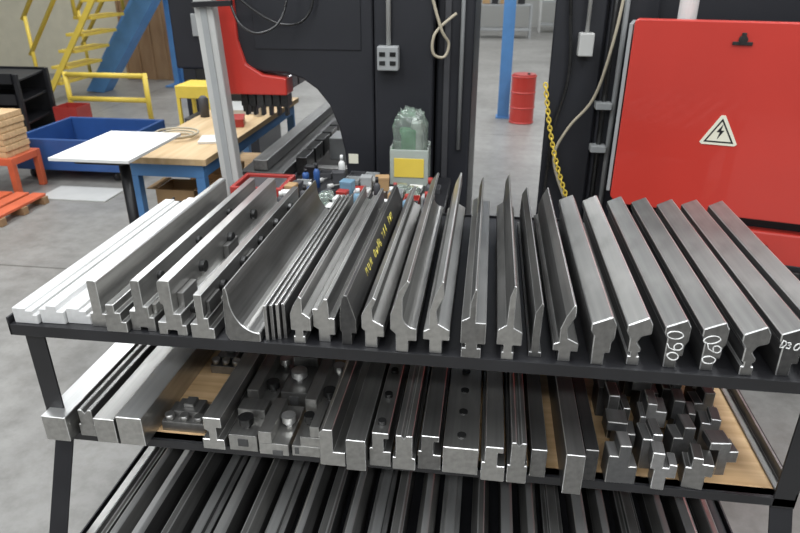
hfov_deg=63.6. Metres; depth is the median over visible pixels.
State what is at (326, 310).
punch
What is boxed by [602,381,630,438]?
punch section
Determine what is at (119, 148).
table
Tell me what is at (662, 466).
punch section
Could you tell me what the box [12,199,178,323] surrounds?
bar
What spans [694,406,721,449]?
punch section
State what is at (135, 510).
bar
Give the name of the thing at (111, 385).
rail
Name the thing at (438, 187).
tray
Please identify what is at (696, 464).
punch section
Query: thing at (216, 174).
cardboard box
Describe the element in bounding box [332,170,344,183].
box
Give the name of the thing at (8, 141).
plank
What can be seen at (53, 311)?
bar
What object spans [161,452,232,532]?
bar
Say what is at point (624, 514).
bar
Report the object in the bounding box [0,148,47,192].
stand
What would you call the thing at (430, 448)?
rail
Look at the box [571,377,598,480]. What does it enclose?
rail
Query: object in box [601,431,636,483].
punch section
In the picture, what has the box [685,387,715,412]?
punch section
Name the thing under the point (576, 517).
bar
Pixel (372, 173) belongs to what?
tray
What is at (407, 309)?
punch
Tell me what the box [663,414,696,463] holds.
punch section
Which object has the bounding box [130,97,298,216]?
workbench
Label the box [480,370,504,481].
rail
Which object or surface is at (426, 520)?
bar
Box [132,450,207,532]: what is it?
bar
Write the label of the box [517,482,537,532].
bar
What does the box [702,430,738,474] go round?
punch section
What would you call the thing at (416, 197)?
tray
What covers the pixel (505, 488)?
bar
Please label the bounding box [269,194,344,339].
plate
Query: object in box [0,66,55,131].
shelf
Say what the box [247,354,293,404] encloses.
holder
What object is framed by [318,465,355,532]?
bar
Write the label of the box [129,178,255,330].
bar
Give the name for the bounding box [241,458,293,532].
bar
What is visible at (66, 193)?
panel
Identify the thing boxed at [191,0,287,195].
post
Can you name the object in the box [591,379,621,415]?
punch section
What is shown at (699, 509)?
bar
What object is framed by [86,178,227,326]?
bar
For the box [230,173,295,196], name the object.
bin
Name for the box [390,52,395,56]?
socket
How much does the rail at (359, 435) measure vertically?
0.100 m
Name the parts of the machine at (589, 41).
safety chain, edge panel, edge panel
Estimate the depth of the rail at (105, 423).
1.86 m
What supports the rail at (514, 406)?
on the tool rack
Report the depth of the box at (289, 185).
2.86 m
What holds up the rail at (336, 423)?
on the tool rack
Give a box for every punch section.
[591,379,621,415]
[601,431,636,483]
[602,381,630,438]
[604,408,635,446]
[628,381,657,416]
[632,418,662,468]
[633,389,666,429]
[648,440,677,489]
[656,384,681,419]
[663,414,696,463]
[667,388,695,423]
[677,443,714,489]
[683,386,713,398]
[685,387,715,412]
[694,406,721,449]
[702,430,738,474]
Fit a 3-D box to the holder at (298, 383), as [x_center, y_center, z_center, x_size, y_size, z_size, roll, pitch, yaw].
[-0.300,0.339,2.022,0.080,0.096,0.232,3,25,7]
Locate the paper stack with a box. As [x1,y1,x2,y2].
[197,135,215,143]
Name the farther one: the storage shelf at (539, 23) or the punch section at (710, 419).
the storage shelf at (539, 23)
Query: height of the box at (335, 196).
0.039 m
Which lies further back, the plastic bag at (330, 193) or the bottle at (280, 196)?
the plastic bag at (330, 193)
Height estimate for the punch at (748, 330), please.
0.128 m
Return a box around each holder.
[228,398,270,451]
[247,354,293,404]
[258,398,304,455]
[281,356,322,409]
[292,402,328,457]
[305,358,344,411]
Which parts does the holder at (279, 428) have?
clamp knob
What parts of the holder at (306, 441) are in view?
clamp knob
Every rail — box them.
[41,343,138,440]
[62,71,153,118]
[78,344,156,435]
[93,346,173,442]
[115,347,215,445]
[202,352,267,449]
[319,360,369,465]
[345,362,389,470]
[369,363,410,466]
[393,365,431,470]
[418,367,451,469]
[442,368,481,474]
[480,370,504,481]
[504,372,526,483]
[523,373,547,476]
[547,375,585,494]
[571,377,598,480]
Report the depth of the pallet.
5.06 m
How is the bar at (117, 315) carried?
on the tool rack
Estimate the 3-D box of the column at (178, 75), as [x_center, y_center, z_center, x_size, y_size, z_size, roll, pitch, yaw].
[-3.453,-5.184,9.343,0.500,5.000,0.400,3,25,7]
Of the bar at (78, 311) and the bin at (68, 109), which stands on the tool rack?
the bar at (78, 311)
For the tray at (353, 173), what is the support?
on the utility cart at (442, 199)
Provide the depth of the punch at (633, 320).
1.65 m
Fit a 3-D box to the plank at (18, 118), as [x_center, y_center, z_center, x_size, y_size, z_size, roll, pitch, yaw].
[-3.489,-1.211,5.336,0.612,0.045,0.295,3,25,7]
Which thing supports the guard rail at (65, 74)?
on the floor
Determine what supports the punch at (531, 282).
on the tool rack
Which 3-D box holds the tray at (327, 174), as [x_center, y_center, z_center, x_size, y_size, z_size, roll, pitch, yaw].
[-0.365,-0.453,3.166,0.068,0.025,0.066,3,25,7]
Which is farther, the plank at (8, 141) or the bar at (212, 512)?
the plank at (8, 141)
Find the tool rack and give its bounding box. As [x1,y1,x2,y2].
[6,197,799,532]
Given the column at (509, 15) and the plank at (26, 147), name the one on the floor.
the column at (509, 15)
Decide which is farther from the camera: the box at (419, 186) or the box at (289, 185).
the box at (419, 186)
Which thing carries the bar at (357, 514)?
on the tool rack
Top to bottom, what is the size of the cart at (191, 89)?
0.880 m
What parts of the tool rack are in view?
upright post, shelf frame, shelf frame, shelf frame, guide strip, upright post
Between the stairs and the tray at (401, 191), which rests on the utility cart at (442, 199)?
the tray at (401, 191)
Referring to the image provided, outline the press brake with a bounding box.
[218,0,481,213]
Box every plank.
[0,108,21,120]
[0,115,23,127]
[0,121,24,133]
[0,127,26,139]
[0,132,26,145]
[0,138,29,151]
[0,144,29,157]
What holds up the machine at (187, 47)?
on the floor
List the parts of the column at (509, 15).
plate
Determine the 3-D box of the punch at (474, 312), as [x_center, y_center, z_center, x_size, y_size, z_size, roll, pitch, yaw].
[0.227,-0.046,1.871,0.058,0.182,0.860,3,25,7]
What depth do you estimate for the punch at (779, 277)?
1.78 m
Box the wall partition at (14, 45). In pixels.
[0,0,126,72]
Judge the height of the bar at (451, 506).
0.084 m
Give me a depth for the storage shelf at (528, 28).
16.93 m
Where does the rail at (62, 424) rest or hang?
on the tool rack
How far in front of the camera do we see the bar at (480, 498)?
1.94 m
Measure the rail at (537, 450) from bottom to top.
0.090 m
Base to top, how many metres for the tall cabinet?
1.730 m
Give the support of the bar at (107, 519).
on the tool rack
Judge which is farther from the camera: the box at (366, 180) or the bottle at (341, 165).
the bottle at (341, 165)
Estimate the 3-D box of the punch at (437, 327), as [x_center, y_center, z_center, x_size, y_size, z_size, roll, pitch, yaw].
[0.143,-0.059,1.888,0.062,0.191,0.860,3,25,7]
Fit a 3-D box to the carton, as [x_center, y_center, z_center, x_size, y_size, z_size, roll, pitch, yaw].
[-1.222,-0.370,3.650,0.310,0.206,0.200,3,25,7]
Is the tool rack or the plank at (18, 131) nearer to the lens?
the tool rack
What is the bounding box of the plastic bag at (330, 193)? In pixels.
[319,190,333,199]
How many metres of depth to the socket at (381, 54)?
3.01 m
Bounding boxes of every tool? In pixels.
[222,180,328,341]
[327,183,338,187]
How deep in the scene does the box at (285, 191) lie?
2.80 m
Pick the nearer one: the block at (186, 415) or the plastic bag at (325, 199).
the block at (186, 415)
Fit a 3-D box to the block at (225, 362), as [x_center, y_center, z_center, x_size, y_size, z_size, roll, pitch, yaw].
[-0.562,0.304,2.141,0.100,0.060,0.100,3,25,7]
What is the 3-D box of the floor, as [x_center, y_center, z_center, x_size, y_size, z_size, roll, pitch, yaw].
[1.206,-2.138,8.844,28.000,0.100,26.000,3,25,7]
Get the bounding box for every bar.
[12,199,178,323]
[39,197,192,323]
[65,291,91,323]
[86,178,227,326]
[87,446,166,532]
[104,283,133,332]
[110,448,183,532]
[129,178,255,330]
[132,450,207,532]
[156,178,277,335]
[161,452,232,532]
[191,186,298,338]
[191,454,250,532]
[213,456,272,532]
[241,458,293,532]
[265,460,315,532]
[294,462,337,532]
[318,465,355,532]
[342,467,377,532]
[367,469,400,532]
[390,470,415,532]
[416,473,440,532]
[440,475,462,532]
[471,477,488,532]
[498,480,512,532]
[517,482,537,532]
[537,483,562,532]
[564,491,587,532]
[582,488,609,532]
[607,490,640,532]
[636,493,669,532]
[661,495,697,532]
[686,498,717,532]
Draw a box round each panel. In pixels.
[46,186,122,201]
[115,0,173,79]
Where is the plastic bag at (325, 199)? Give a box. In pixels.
[318,194,329,205]
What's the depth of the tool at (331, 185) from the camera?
2.99 m
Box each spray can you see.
[198,95,209,117]
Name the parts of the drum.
drum lid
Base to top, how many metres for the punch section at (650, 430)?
0.114 m
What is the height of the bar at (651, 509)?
0.102 m
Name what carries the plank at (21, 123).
on the plank at (18, 131)
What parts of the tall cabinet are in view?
red panel, recess panel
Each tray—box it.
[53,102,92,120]
[232,101,253,113]
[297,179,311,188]
[320,170,332,178]
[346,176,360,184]
[349,171,364,175]
[353,187,370,196]
[365,172,379,176]
[387,188,403,197]
[403,195,419,203]
[435,185,440,193]
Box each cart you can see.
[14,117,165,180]
[175,80,210,178]
[299,174,450,212]
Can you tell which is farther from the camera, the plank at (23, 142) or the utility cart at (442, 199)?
the plank at (23, 142)
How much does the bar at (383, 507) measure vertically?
0.084 m
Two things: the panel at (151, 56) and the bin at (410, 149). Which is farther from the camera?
the panel at (151, 56)
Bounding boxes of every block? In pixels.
[162,396,210,433]
[210,351,244,373]
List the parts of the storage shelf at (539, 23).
shelf, shelf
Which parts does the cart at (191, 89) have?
cart drawer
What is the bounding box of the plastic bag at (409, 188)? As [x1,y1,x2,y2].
[406,185,420,194]
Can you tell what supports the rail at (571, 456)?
on the tool rack
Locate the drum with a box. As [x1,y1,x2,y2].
[509,72,536,124]
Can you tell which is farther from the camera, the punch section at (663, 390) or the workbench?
the workbench
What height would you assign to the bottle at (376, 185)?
0.108 m
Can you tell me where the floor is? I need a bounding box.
[0,26,799,532]
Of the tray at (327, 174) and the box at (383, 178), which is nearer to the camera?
the box at (383, 178)
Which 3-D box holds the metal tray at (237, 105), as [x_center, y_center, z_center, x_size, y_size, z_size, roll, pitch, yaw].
[-1.069,-1.093,4.438,0.260,0.031,0.312,1,25,2]
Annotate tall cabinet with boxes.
[606,0,799,280]
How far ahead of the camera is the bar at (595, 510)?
1.94 m
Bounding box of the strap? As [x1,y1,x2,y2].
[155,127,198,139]
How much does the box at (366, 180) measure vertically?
0.065 m
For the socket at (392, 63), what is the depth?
3.02 m
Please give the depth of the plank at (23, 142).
5.35 m
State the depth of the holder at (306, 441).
1.75 m
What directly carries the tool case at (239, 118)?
on the workbench
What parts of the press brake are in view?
frame, door seam plate, gauge rail, panel, panel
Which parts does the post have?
cable arm, post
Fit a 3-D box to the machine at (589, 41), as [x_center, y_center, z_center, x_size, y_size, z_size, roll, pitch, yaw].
[1.603,-1.176,3.704,1.656,2.500,1.932,3,25,7]
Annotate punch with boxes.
[290,186,369,342]
[312,188,385,341]
[340,184,402,344]
[361,186,420,346]
[390,173,442,351]
[423,173,464,352]
[460,177,489,357]
[496,175,521,359]
[517,187,543,356]
[533,188,577,360]
[558,195,616,364]
[582,195,652,364]
[606,196,690,367]
[631,197,729,369]
[656,199,770,375]
[681,200,799,375]
[707,201,799,319]
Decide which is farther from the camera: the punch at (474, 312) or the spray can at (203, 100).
the spray can at (203, 100)
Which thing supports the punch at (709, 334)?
on the tool rack
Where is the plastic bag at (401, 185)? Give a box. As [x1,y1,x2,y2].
[393,182,407,191]
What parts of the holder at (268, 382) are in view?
clamp knob, clamp knob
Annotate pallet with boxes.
[0,191,48,226]
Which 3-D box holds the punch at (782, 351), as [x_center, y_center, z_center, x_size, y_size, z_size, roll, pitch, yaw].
[0.923,0.011,1.814,0.056,0.127,0.863,3,25,7]
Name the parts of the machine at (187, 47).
control panel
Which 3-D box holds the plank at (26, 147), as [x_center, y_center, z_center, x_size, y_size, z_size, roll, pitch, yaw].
[-3.505,-0.986,5.444,0.620,0.045,0.295,3,25,7]
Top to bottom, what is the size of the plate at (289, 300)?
0.098 m
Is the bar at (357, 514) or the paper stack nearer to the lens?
the bar at (357, 514)
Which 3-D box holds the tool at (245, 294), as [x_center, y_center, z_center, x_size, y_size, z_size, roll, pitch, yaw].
[-0.328,-0.062,1.946,0.088,0.147,0.860,3,25,7]
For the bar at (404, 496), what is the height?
0.105 m
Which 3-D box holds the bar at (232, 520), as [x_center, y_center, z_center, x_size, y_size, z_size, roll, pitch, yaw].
[-0.462,0.635,2.206,0.034,0.105,0.920,3,25,7]
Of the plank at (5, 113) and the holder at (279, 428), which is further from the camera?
the plank at (5, 113)
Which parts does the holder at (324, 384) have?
clamp knob, clamp knob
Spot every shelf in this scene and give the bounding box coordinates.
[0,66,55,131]
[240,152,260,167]
[480,3,532,38]
[537,0,555,32]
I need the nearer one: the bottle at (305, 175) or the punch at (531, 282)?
the punch at (531, 282)
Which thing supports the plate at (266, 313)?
on the tool rack
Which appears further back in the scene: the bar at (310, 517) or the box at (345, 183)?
the box at (345, 183)
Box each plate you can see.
[263,195,340,340]
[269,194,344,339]
[275,194,348,338]
[281,194,353,337]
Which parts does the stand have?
leg, stand frame, leg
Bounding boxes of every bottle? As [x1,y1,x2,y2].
[277,191,283,201]
[300,185,306,196]
[302,169,308,178]
[313,163,319,187]
[338,155,344,169]
[353,188,359,201]
[374,177,379,194]
[425,177,434,199]
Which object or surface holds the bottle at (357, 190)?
on the utility cart at (442, 199)
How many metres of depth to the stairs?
9.27 m
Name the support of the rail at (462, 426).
on the tool rack
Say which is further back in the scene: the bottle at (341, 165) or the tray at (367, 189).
the bottle at (341, 165)
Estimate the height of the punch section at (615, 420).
0.126 m
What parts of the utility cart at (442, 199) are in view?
leg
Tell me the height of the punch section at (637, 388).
0.139 m
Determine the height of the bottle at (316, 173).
0.116 m
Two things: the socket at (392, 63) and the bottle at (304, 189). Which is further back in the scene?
the socket at (392, 63)
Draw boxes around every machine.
[168,0,280,152]
[536,0,799,219]
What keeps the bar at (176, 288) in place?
on the tool rack
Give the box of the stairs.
[20,0,160,92]
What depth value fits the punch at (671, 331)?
1.62 m
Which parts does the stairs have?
handrail, handrail, handrail, handrail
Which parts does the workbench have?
leg, leg, leg, leg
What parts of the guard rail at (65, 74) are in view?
post, rail, rail, post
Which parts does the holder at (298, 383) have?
clamp knob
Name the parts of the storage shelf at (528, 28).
shelf, shelf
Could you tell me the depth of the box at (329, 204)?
2.70 m
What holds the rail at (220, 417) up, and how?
on the tool rack
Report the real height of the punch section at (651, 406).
0.136 m
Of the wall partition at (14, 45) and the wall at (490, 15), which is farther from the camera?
the wall at (490, 15)
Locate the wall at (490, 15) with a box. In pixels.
[480,0,555,26]
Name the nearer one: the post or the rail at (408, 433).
the rail at (408, 433)
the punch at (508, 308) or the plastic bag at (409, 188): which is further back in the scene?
the plastic bag at (409, 188)
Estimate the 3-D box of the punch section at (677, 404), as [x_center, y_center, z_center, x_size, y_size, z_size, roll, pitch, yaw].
[0.783,0.418,1.803,0.063,0.139,0.060,5,26,11]
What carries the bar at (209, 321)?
on the tool rack
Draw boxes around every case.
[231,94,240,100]
[234,114,244,127]
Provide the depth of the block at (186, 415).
1.85 m
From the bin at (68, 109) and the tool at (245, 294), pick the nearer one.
the tool at (245, 294)
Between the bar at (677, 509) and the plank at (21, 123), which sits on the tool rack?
the bar at (677, 509)
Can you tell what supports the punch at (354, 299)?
on the tool rack
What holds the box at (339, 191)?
on the utility cart at (442, 199)
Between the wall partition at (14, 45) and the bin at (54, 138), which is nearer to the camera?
the bin at (54, 138)
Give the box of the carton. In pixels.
[147,177,214,203]
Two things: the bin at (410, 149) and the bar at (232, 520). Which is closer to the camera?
the bar at (232, 520)
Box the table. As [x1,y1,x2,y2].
[48,131,180,223]
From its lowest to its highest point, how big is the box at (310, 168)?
0.056 m
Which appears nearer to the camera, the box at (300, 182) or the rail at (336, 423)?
the rail at (336, 423)
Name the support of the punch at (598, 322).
on the tool rack
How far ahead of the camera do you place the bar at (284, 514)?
2.00 m
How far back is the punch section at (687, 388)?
1.96 m
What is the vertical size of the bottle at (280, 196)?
0.080 m
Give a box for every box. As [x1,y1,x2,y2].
[191,161,244,184]
[281,189,289,195]
[284,182,298,195]
[292,180,302,192]
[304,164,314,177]
[325,202,332,207]
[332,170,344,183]
[332,195,345,202]
[336,188,348,194]
[339,178,354,195]
[360,174,372,189]
[375,174,388,190]
[410,184,422,192]
[421,194,434,210]
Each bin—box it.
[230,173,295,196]
[390,105,430,185]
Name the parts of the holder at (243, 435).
clamp knob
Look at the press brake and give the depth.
3.16 m
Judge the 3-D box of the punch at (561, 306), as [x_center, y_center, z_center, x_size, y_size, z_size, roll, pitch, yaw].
[0.441,-0.025,1.865,0.057,0.149,0.860,3,25,7]
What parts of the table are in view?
frame, post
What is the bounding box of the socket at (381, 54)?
[379,52,384,56]
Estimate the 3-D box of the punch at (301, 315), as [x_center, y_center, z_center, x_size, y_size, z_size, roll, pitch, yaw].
[-0.183,-0.050,1.942,0.050,0.129,0.860,3,25,7]
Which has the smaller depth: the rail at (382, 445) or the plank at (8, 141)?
the rail at (382, 445)
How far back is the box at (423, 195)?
2.71 m
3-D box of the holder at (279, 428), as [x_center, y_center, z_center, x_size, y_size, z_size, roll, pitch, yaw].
[-0.331,0.445,1.820,0.082,0.075,0.172,3,25,7]
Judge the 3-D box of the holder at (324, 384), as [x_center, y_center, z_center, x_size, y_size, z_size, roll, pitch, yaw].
[-0.218,0.366,1.984,0.078,0.080,0.262,3,25,7]
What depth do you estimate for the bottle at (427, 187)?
2.77 m
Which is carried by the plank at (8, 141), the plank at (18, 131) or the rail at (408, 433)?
the plank at (18, 131)
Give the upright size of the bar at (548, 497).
0.084 m
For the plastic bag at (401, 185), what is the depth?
2.94 m
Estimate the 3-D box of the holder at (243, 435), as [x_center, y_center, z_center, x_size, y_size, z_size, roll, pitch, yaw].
[-0.420,0.441,1.815,0.080,0.086,0.132,3,25,7]
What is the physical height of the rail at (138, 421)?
0.094 m
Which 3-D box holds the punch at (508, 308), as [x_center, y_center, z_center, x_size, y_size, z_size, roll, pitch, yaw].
[0.311,-0.048,1.863,0.057,0.193,0.860,3,25,7]
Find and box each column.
[163,0,184,86]
[496,0,516,118]
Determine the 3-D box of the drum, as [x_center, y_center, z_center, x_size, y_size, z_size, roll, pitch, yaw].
[1.492,-2.053,7.839,0.304,0.595,0.304,3,25,7]
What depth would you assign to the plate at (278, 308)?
1.71 m
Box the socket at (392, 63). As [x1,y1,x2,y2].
[390,61,395,65]
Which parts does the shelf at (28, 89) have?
shelf, shelf, shelf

